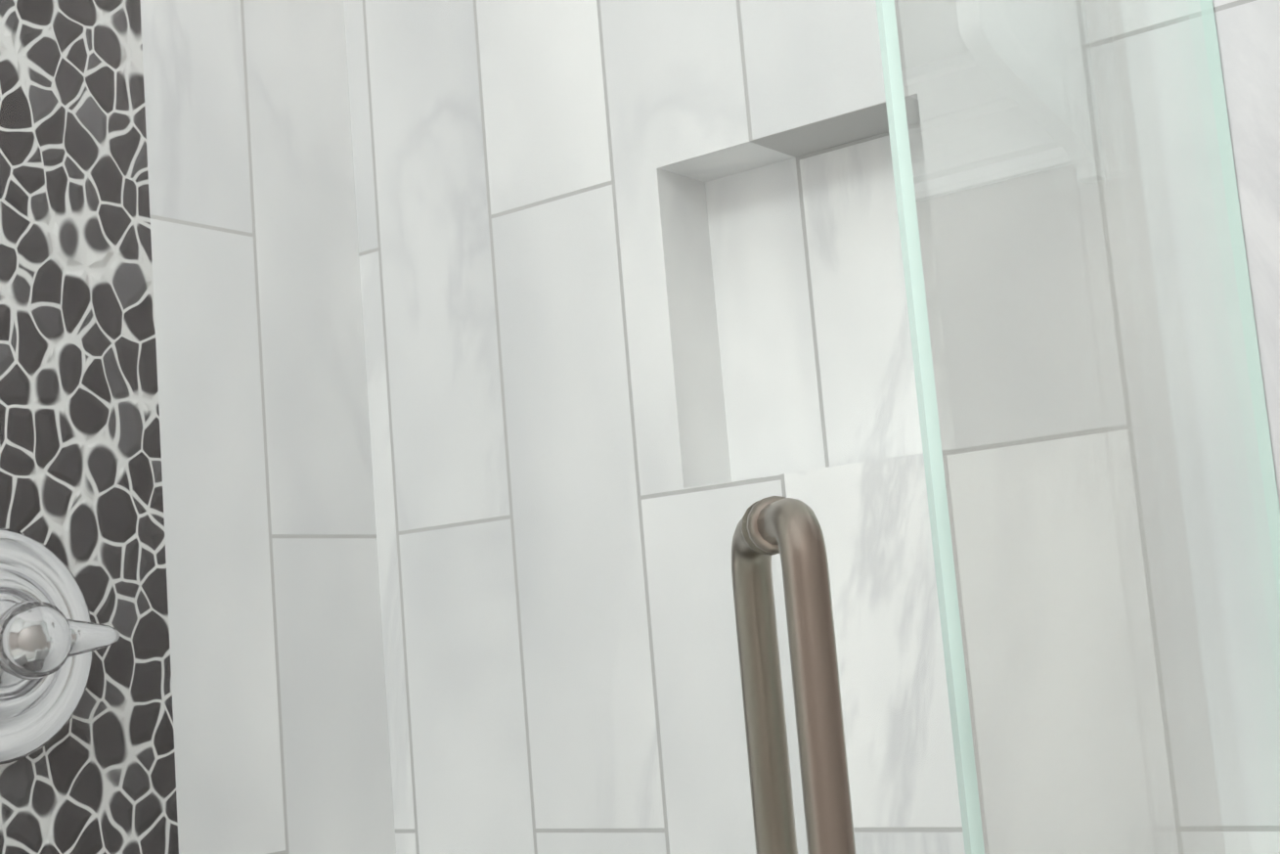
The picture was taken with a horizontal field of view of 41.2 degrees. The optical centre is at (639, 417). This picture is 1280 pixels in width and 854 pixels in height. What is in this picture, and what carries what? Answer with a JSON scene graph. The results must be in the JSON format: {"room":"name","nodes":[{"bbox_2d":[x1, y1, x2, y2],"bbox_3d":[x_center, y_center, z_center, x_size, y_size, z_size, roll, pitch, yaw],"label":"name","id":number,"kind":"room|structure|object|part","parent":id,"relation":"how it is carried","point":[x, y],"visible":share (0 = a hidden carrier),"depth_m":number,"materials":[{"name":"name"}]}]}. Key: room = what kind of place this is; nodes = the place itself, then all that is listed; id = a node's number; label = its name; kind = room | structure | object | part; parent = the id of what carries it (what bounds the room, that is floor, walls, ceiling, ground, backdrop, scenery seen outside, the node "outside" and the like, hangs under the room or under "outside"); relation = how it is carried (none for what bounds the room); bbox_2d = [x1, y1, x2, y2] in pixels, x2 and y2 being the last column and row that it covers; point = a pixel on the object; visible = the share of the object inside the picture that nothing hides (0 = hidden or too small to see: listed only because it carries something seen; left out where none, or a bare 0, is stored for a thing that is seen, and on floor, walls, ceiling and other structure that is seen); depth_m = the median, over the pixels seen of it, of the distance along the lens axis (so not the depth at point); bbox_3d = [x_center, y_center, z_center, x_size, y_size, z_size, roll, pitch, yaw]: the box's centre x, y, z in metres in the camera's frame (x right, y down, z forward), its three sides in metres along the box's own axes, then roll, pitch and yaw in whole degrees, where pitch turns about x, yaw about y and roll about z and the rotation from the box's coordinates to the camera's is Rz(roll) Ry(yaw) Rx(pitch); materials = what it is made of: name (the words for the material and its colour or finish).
{"room":"bathroom","nodes":[
{"label":"bathroom","id":0,"kind":"room"},
{"bbox_2d":[0,0,178,853],"bbox_3d":[-0.618,0.181,1.557,0.120,2.440,0.360,-10,-9,36],"label":"wall","id":1,"kind":"structure","parent":0,"point":[44,323],"depth_m":1.62,"materials":[{"name":"tile"}]},
{"bbox_2d":[0,527,119,764],"bbox_3d":[-0.538,0.194,1.475,0.097,0.210,0.210,-10,-9,36],"label":"shower valve","id":2,"kind":"object","parent":1,"relation":"attached to","point":[18,736],"depth_m":1.51,"materials":[{"name":"silver metal"}]},
{"bbox_2d":[139,0,396,853],"bbox_3d":[-0.424,0.199,1.816,0.120,2.440,0.289,-10,-9,36],"label":"wall tiles","id":3,"kind":"structure","parent":1,"relation":"attached to","point":[306,271],"depth_m":1.80,"materials":[{"name":"tile"}]},
{"bbox_2d":[343,0,731,853],"bbox_3d":[-0.133,0.180,1.855,0.544,2.440,0.120,-10,-9,36],"label":"wall tile","id":4,"kind":"structure","parent":0,"point":[523,499],"depth_m":1.78,"materials":[{"name":"tile"}]},
{"bbox_2d":[642,0,888,181],"bbox_3d":[0.135,-0.676,1.716,0.292,0.828,0.120,-10,-9,36],"label":"wall tile","id":5,"kind":"structure","parent":0,"point":[771,94],"depth_m":1.64,"materials":[{"name":"tile"}]},
{"bbox_2d":[705,132,923,481],"bbox_3d":[0.207,-0.106,1.675,0.292,0.322,0.035,-10,-9,36],"label":"wall tile","id":6,"kind":"structure","parent":0,"point":[865,287],"depth_m":1.68,"materials":[{"name":"tile"}]},
{"bbox_2d":[683,452,965,853],"bbox_3d":[0.248,0.688,1.535,0.292,1.290,0.120,-10,-9,36],"label":"wall tile","id":7,"kind":"structure","parent":0,"point":[925,773],"depth_m":1.53,"materials":[{"name":"tile"}]},
{"bbox_2d":[1212,0,1279,508],"bbox_3d":[0.446,0.075,1.430,0.324,2.440,0.120,-10,-9,36],"label":"wall tile","id":8,"kind":"structure","parent":0,"point":[1248,32],"depth_m":1.34,"materials":[{"name":"tile"}]},
{"bbox_3d":[-0.571,0.954,0.829,0.584,0.714,0.122,-10,-9,36],"label":"wall","id":9,"kind":"structure","parent":0,"visible":0},
{"bbox_2d":[0,0,971,853],"bbox_3d":[-0.124,0.135,0.791,0.401,1.997,0.401,-10,-9,36],"label":"door","id":10,"kind":"structure","parent":9,"relation":"in","point":[788,530],"depth_m":0.82,"materials":[{"name":"clear glass"}]},
{"bbox_3d":[0.064,0.054,0.837,0.023,0.028,0.023,-10,-9,36],"label":"handle","id":11,"kind":"part","parent":10,"relation":"part of","materials":[{"name":"silver metal"}]},
{"bbox_3d":[0.066,0.051,0.823,0.023,0.028,0.023,-10,-9,36],"label":"handle","id":12,"kind":"part","parent":10,"relation":"part of","materials":[{"name":"silver metal"}]},
{"bbox_3d":[0.077,0.137,0.785,0.055,0.201,0.055,-10,-9,36],"label":"handle","id":13,"kind":"part","parent":10,"relation":"part of","materials":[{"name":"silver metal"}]},
{"bbox_3d":[0.387,0.894,0.976,0.122,0.714,0.584,-10,-9,36],"label":"wall","id":14,"kind":"structure","parent":0,"visible":0},
{"bbox_3d":[0.356,0.534,1.022,0.130,0.014,0.588,-10,-9,36],"label":"wall cap","id":15,"kind":"object","parent":14,"relation":"on","visible":0},
{"bbox_2d":[882,0,1279,853],"bbox_3d":[0.303,-0.162,1.121,0.030,1.392,0.568,-10,-9,36],"label":"glass panel","id":16,"kind":"object","parent":15,"relation":"on","point":[1107,508],"visible":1,"depth_m":1.06,"materials":[{"name":"green"}]}
]}

